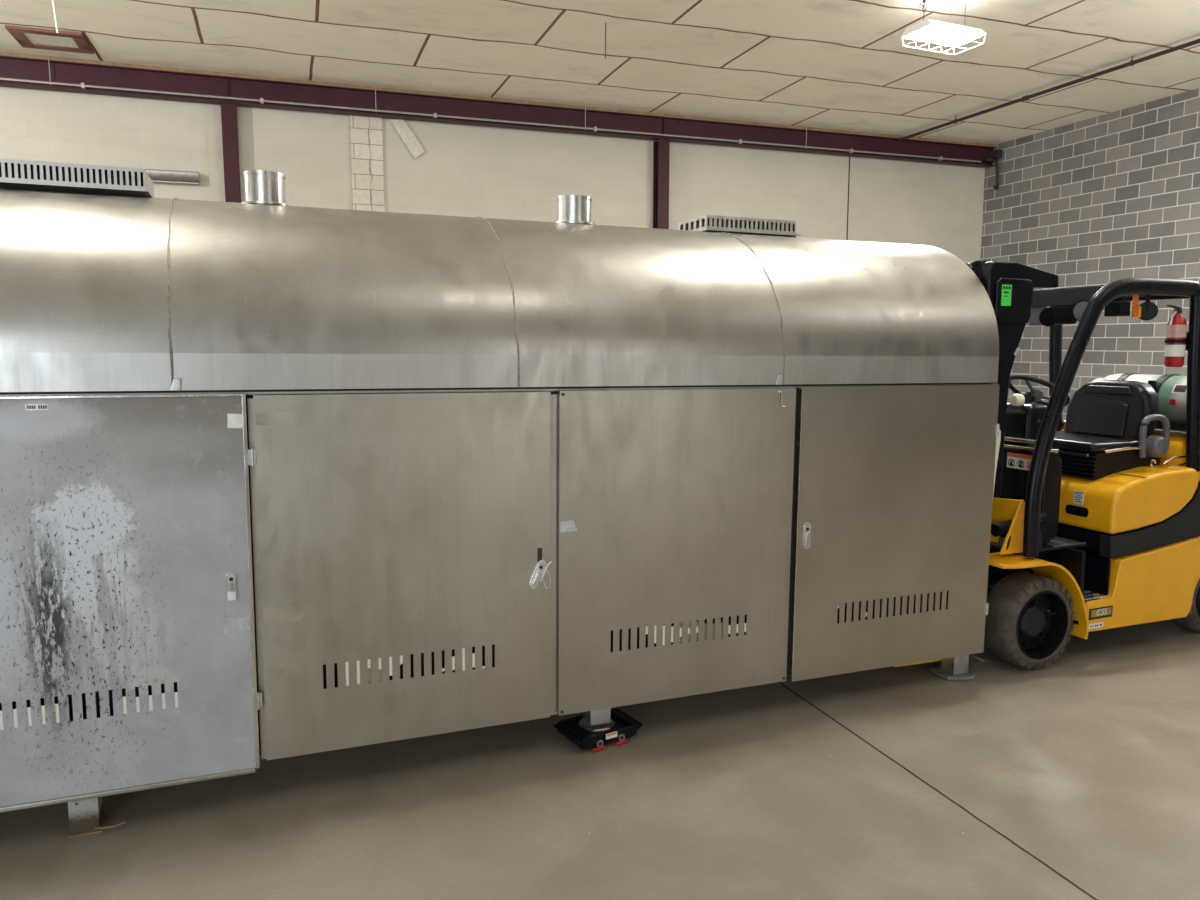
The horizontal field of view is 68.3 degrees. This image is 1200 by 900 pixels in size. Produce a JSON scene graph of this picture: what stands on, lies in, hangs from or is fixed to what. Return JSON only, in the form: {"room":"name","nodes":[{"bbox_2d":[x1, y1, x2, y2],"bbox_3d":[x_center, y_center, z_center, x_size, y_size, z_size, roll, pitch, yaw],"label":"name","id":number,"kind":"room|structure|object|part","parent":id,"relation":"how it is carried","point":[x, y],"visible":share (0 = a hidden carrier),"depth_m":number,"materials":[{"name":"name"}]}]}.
{"room":"industrial warehouse","nodes":[
{"label":"industrial warehouse","id":0,"kind":"room"},
{"bbox_2d":[0,86,984,262],"bbox_3d":[-4.905,-2.335,12.009,24.900,5.150,0.200,-2,7,-19],"label":"wall","id":1,"kind":"structure","parent":0,"point":[463,170],"depth_m":12.96,"materials":[{"name":"beige paint"}]},
{"bbox_2d":[145,169,199,185],"bbox_3d":[-8.081,-3.419,10.562,6.040,0.156,0.143,-2,7,-19],"label":"channel","id":2,"kind":"object","parent":1,"relation":"attached to","point":[156,176],"visible":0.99,"depth_m":11.41,"materials":[{"name":"silver metal"}]},
{"bbox_2d":[350,115,384,211],"bbox_3d":[-3.228,-2.216,12.488,0.430,4.800,0.050,-2,7,-19],"label":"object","id":3,"kind":"structure","parent":1,"relation":"attached to","point":[366,137],"depth_m":12.25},
{"bbox_2d":[389,119,424,158],"bbox_3d":[-2.701,-4.359,12.414,0.482,0.528,0.045,-2,7,-19],"label":"wooden plank","id":4,"kind":"object","parent":1,"relation":"attached to","point":[408,138],"visible":1,"depth_m":12.39,"materials":[{"name":"beige wood"}]},
{"bbox_2d":[0,51,995,146],"bbox_3d":[-4.821,-4.840,11.469,24.900,0.045,0.180,-2,7,-19],"label":"trim","id":5,"kind":"structure","parent":1,"relation":"attached to","point":[1,53],"depth_m":12.33,"materials":[{"name":"red metal"}]},
{"bbox_2d":[846,156,849,239],"bbox_3d":[4.184,-2.534,15.117,0.020,4.800,0.006,-2,7,-19],"label":"trim","id":6,"kind":"structure","parent":1,"relation":"attached to","point":[849,156],"depth_m":14.91,"materials":[{"name":"metal"}]},
{"bbox_2d":[0,619,1199,899],"bbox_3d":[-1.360,1.524,2.392,25.300,0.200,21.440,-2,7,-19],"label":"floor","id":7,"kind":"structure","parent":0,"point":[1076,776],"depth_m":3.23,"materials":[{"name":"concrete"}]},
{"bbox_2d":[221,102,240,202],"bbox_3d":[-4.844,-2.129,11.831,0.300,4.785,0.210,-2,7,-19],"label":"steel column","id":8,"kind":"structure","parent":7,"relation":"on","point":[228,110],"depth_m":11.53,"materials":[{"name":"metal"}]},
{"bbox_2d":[0,158,1000,837],"bbox_3d":[-0.932,0.032,3.967,5.823,2.434,1.390,-2,7,-21],"label":"machine","id":9,"kind":"object","parent":7,"relation":"on","point":[278,479],"visible":1,"depth_m":3.40,"materials":[{"name":"metal"}]},
{"bbox_3d":[-1.820,-0.139,2.860,0.062,0.021,0.001,-2,7,-21],"label":"stamped plate","id":10,"kind":"part","parent":9,"relation":"part of","materials":[{"name":"white metal"}]},
{"bbox_3d":[-1.817,1.245,3.126,0.094,0.175,0.094,-2,7,-21],"label":"leg","id":11,"kind":"part","parent":9,"relation":"part of","materials":[{"name":"silver metal"}]},
{"bbox_3d":[-1.778,0.507,2.964,1.120,1.357,0.016,-2,7,-21],"label":"door","id":12,"kind":"part","parent":9,"relation":"part of","materials":[{"name":"silver metal"}]},
{"bbox_3d":[-1.244,0.479,3.212,0.022,1.336,0.036,-2,7,-21],"label":"door post","id":13,"kind":"part","parent":9,"relation":"part of","materials":[{"name":"metal"}]},
{"bbox_3d":[-0.877,0.859,3.363,0.121,0.065,0.002,-2,7,-21],"label":"panel","id":14,"kind":"part","parent":9,"relation":"part of","materials":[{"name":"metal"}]},
{"bbox_3d":[-0.712,0.455,3.381,1.095,1.341,0.016,-2,7,-21],"label":"door","id":15,"kind":"part","parent":9,"relation":"part of","materials":[{"name":"metal"}]},
{"bbox_3d":[-0.725,-0.223,3.350,5.733,0.030,0.025,-2,7,-21],"label":"rail","id":16,"kind":"part","parent":9,"relation":"part of","materials":[{"name":"silver metal"}]},
{"bbox_2d":[0,188,998,386],"bbox_3d":[-0.959,-0.674,3.887,5.769,0.764,1.559,-2,7,-19],"label":"hood","id":17,"kind":"object","parent":9,"relation":"attached to","point":[100,287],"depth_m":3.42,"materials":[{"name":"metal"}]},
{"bbox_3d":[-0.253,0.513,3.550,0.034,0.058,0.007,-2,7,-21],"label":"lever","id":18,"kind":"part","parent":9,"relation":"part of","materials":[{"name":"metal"}]},
{"bbox_3d":[-0.196,0.439,3.623,0.040,1.336,0.036,-2,7,-21],"label":"door post","id":19,"kind":"part","parent":9,"relation":"part of","materials":[{"name":"metal"}]},
{"bbox_3d":[-0.013,1.130,3.828,0.094,0.081,0.094,-2,7,-21],"label":"leg","id":20,"kind":"part","parent":9,"relation":"part of","materials":[{"name":"metal"}]},
{"bbox_3d":[0.346,0.413,3.796,1.102,1.344,0.016,-2,7,-21],"label":"door","id":21,"kind":"part","parent":9,"relation":"part of","materials":[{"name":"metal"}]},
{"bbox_3d":[0.441,0.791,3.878,0.242,0.101,0.002,-2,7,-21],"label":"panel","id":22,"kind":"part","parent":9,"relation":"part of","materials":[{"name":"metal"}]},
{"bbox_3d":[0.856,0.399,4.035,0.040,1.336,0.036,-2,7,-21],"label":"door post","id":23,"kind":"part","parent":9,"relation":"part of","materials":[{"name":"silver metal"}]},
{"bbox_3d":[0.941,0.404,4.010,0.012,0.059,0.007,-2,7,-21],"label":"lever","id":24,"kind":"part","parent":9,"relation":"part of","materials":[{"name":"metal"}]},
{"bbox_3d":[1.417,0.373,4.214,1.140,1.354,0.020,-2,7,-21],"label":"door","id":25,"kind":"part","parent":9,"relation":"part of","materials":[{"name":"metal"}]},
{"bbox_3d":[1.826,1.079,4.551,0.094,0.120,0.094,-2,7,-21],"label":"leg","id":26,"kind":"part","parent":9,"relation":"part of","materials":[{"name":"metal"}]},
{"bbox_2d":[554,708,641,751],"bbox_3d":[-0.006,1.215,3.837,0.330,0.066,0.226,-4,8,-32],"label":"skate","id":27,"kind":"object","parent":7,"relation":"on","point":[622,726],"visible":0.77,"depth_m":3.79,"materials":[{"name":"black paint"}]},
{"bbox_2d":[653,139,669,228],"bbox_3d":[0.944,-2.376,13.866,0.300,4.785,0.210,-2,7,-19],"label":"steel column","id":28,"kind":"structure","parent":7,"relation":"on","point":[661,147],"depth_m":13.60,"materials":[{"name":"metal"}]},
{"bbox_2d":[0,55,995,167],"bbox_3d":[-4.818,-4.658,11.481,24.900,0.320,0.160,-2,7,-19],"label":"roof beam","id":29,"kind":"structure","parent":28,"relation":"on","point":[10,67],"depth_m":12.41,"materials":[{"name":"metal"}]},
{"bbox_2d":[0,56,980,162],"bbox_3d":[-4.903,-4.667,11.345,24.450,0.340,0.065,-2,7,-19],"label":"conduit","id":30,"kind":"object","parent":29,"relation":"attached to","point":[82,85],"visible":1,"depth_m":12.30,"materials":[{"name":"grey metal"}]},
{"bbox_2d":[985,149,1001,189],"bbox_3d":[6.818,-4.869,15.426,0.232,0.679,0.277,-2,7,-19],"label":"pipe elbow","id":31,"kind":"object","parent":29,"relation":"attached to","point":[994,155],"visible":1,"depth_m":15.37,"materials":[{"name":"black metal"}]},
{"bbox_2d":[893,260,1199,669],"bbox_3d":[2.687,0.012,5.225,2.850,2.120,1.100,-3,7,-22],"label":"forklift","id":32,"kind":"object","parent":7,"relation":"on","point":[1095,521],"visible":0.77,"depth_m":4.83,"materials":[{"name":"metal"}]},
{"bbox_3d":[2.160,0.386,4.805,0.013,0.280,0.290,-3,7,-22],"label":"plate","id":33,"kind":"part","parent":32,"relation":"part of","materials":[{"name":"yellow paint"}]},
{"bbox_2d":[1009,393,1024,405],"bbox_3d":[2.317,-0.279,4.926,0.055,0.071,0.072,-3,7,-22],"label":"knob","id":34,"kind":"object","parent":32,"relation":"attached to","point":[1016,399],"depth_m":4.91,"materials":[{"name":"beige plastic"}]},
{"bbox_3d":[2.150,-0.359,4.596,0.484,1.208,0.070,-3,7,-22],"label":"mast head plate","id":35,"kind":"part","parent":32,"relation":"part of","materials":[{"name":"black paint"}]},
{"bbox_3d":[2.300,-0.054,5.056,0.088,0.057,0.680,-3,7,-22],"label":"cowl trim","id":36,"kind":"part","parent":32,"relation":"part of","materials":[{"name":"metal"}]},
{"bbox_3d":[2.429,-0.094,4.919,0.041,0.166,0.032,-3,7,-22],"label":"control lever","id":37,"kind":"part","parent":32,"relation":"part of","materials":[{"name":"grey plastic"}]},
{"bbox_3d":[2.311,0.495,5.126,0.535,0.015,0.740,-3,7,-22],"label":"floor plate","id":38,"kind":"part","parent":32,"relation":"part of","materials":[{"name":"black metal"}]},
{"bbox_2d":[1039,306,1055,326],"bbox_3d":[2.479,-0.749,4.855,0.095,0.144,0.109,-2,7,-19],"label":"work lamp","id":39,"kind":"object","parent":32,"relation":"attached to","point":[1047,316],"depth_m":4.85,"materials":[{"name":"black plastic"}]},
{"bbox_2d":[1054,305,1076,323],"bbox_3d":[2.509,-0.728,4.767,0.040,0.100,0.120,-3,7,-22],"label":"lamp","id":40,"kind":"object","parent":32,"relation":"attached to","point":[1063,314],"depth_m":4.75,"materials":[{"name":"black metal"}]},
{"bbox_2d":[1056,525,1099,550],"bbox_3d":[2.551,0.456,5.222,0.015,0.090,0.880,-3,7,-22],"label":"floor plate","id":41,"kind":"object","parent":32,"relation":"attached to","point":[1090,540],"depth_m":4.91,"materials":[{"name":"black paint"}]},
{"bbox_2d":[1072,300,1088,321],"bbox_3d":[2.564,-0.731,4.665,0.074,0.116,0.116,-6,9,-42],"label":"work lamp","id":42,"kind":"object","parent":32,"relation":"attached to","point":[1078,306],"depth_m":4.66,"materials":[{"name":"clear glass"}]},
{"bbox_2d":[1053,431,1138,452],"bbox_3d":[2.842,-0.053,5.249,0.520,0.055,0.600,-3,7,-22],"label":"seat cushion","id":43,"kind":"object","parent":32,"relation":"on","point":[1065,441],"depth_m":5.03,"materials":[{"name":"black leather"}]},
{"bbox_3d":[3.078,-0.235,5.325,0.194,0.368,0.550,-3,7,-22],"label":"seat","id":44,"kind":"part","parent":32,"relation":"part of","materials":[{"name":"black plastic"}]},
{"bbox_3d":[3.523,-0.160,5.553,0.740,0.034,1.000,-3,7,-22],"label":"tray rail","id":45,"kind":"part","parent":32,"relation":"part of","materials":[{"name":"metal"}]},
{"bbox_2d":[1059,464,1198,533],"bbox_3d":[2.858,0.222,5.322,0.675,0.327,1.036,-3,7,-22],"label":"hood","id":46,"kind":"object","parent":32,"relation":"attached to","point":[1106,498],"depth_m":4.88,"materials":[{"name":"yellow paint"}]},
{"bbox_2d":[1093,373,1186,422],"bbox_3d":[3.468,-0.313,5.484,0.306,0.304,0.850,-3,7,-22],"label":"propane tank","id":47,"kind":"object","parent":32,"relation":"on","point":[1172,393],"visible":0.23,"depth_m":5.29,"materials":[{"name":"metal"}]},
{"bbox_3d":[3.432,-0.361,5.229,0.033,0.052,0.090,-3,7,-22],"label":"data plate","id":48,"kind":"part","parent":47,"relation":"part of","materials":[{"name":"white paint"}]},
{"bbox_2d":[1173,385,1186,391],"bbox_3d":[3.431,-0.362,5.228,0.026,0.040,0.070,-3,7,-22],"label":"print","id":49,"kind":"object","parent":47,"relation":"attached to","point":[1176,388],"depth_m":5.23},
{"bbox_3d":[3.387,0.653,5.055,1.745,0.589,0.070,-3,7,-22],"label":"panel","id":50,"kind":"part","parent":32,"relation":"part of","materials":[{"name":"yellow paint"}]},
{"bbox_2d":[1138,295,1157,320],"bbox_3d":[3.042,-0.796,4.918,0.104,0.152,0.032,3,8,25],"label":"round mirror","id":51,"kind":"object","parent":32,"relation":"attached to","point":[1149,310],"depth_m":4.91,"materials":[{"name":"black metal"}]},
{"bbox_3d":[3.457,0.331,5.068,1.578,0.435,0.068,-3,7,-22],"label":"trim","id":52,"kind":"part","parent":32,"relation":"part of","materials":[{"name":"grey plastic"}]},
{"bbox_2d":[1150,456,1185,466],"bbox_3d":[3.242,0.062,5.013,0.352,0.082,0.029,-2,7,-19],"label":"cable","id":53,"kind":"object","parent":32,"relation":"attached to","point":[1181,460],"depth_m":5.02,"materials":[{"name":"rubber"}]},
{"bbox_2d":[1164,305,1187,366],"bbox_3d":[3.208,-0.634,4.933,0.160,0.344,0.106,-3,7,-22],"label":"fire extinguisher","id":54,"kind":"object","parent":32,"relation":"attached to","point":[1176,340],"visible":1,"depth_m":4.90,"materials":[{"name":"red paint"}]},
{"bbox_3d":[3.183,-0.792,4.904,0.105,0.023,0.020,-3,7,-22],"label":"handle","id":55,"kind":"part","parent":54,"relation":"part of","materials":[{"name":"metal"}]},
{"bbox_2d":[0,0,1199,144],"bbox_3d":[-1.360,-3.788,1.750,25.300,0.200,21.440,-2,7,-19],"label":"ceiling","id":56,"kind":"structure","parent":0,"point":[846,65],"depth_m":10.45,"materials":[{"name":"beige tile"}]},
{"bbox_2d":[5,25,93,53],"bbox_3d":[-6.270,-4.684,10.116,0.744,0.030,0.690,-2,7,-19],"label":"ceiling hatch","id":57,"kind":"object","parent":56,"relation":"attached to","point":[27,37],"visible":1,"depth_m":10.08,"materials":[{"name":"paint"}]},
{"bbox_3d":[-6.270,-4.693,10.115,0.490,0.012,0.440,-2,7,-19],"label":"panel","id":58,"kind":"part","parent":57,"relation":"part of","materials":[{"name":"brown wood"}]},
{"bbox_2d":[52,0,57,32],"bbox_3d":[-4.143,-3.712,6.622,0.085,1.121,0.012,-2,7,-19],"label":"hanging wire","id":59,"kind":"object","parent":56,"relation":"hanging from","point":[52,0],"visible":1,"depth_m":6.68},
{"bbox_2d":[605,23,605,58],"bbox_3d":[0.060,-4.455,9.634,0.014,0.370,0.010,-2,7,-19],"label":"wire","id":60,"kind":"object","parent":56,"relation":"hanging from","point":[605,23],"visible":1,"depth_m":9.63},
{"bbox_2d":[901,0,986,54],"bbox_3d":[3.457,-4.273,8.930,0.783,0.568,0.471,-3,8,-23],"label":"hanging lamp","id":61,"kind":"object","parent":56,"relation":"hanging from","point":[944,34],"visible":1,"depth_m":8.87,"materials":[{"name":"white paint"}]},
{"bbox_3d":[3.186,-4.390,8.754,0.071,0.293,0.262,3,8,25],"label":"chain","id":62,"kind":"part","parent":61,"relation":"part of","materials":[{"name":"grey metal"}]},
{"bbox_3d":[3.438,-4.204,9.063,0.680,0.009,0.170,-3,8,-23],"label":"light panel","id":63,"kind":"part","parent":61,"relation":"part of","materials":[{"name":"white plastic"}]},
{"bbox_3d":[3.525,-4.179,8.863,0.680,0.009,0.170,-3,8,-23],"label":"light panel","id":64,"kind":"part","parent":61,"relation":"part of","materials":[{"name":"white plastic"}]},
{"bbox_2d":[897,38,1199,141],"bbox_3d":[8.111,-4.134,6.000,0.077,0.123,18.750,-2,7,-19],"label":"pipe","id":65,"kind":"object","parent":56,"relation":"hanging from","point":[1132,62],"visible":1,"depth_m":11.61,"materials":[{"name":"black metal"}]},
{"bbox_2d":[980,88,1199,419],"bbox_3d":[10.470,-1.635,6.230,0.200,5.150,21.040,-2,7,-19],"label":"wall","id":66,"kind":"structure","parent":0,"point":[1104,199],"depth_m":13.54,"materials":[{"name":"grey brick"}]}
]}

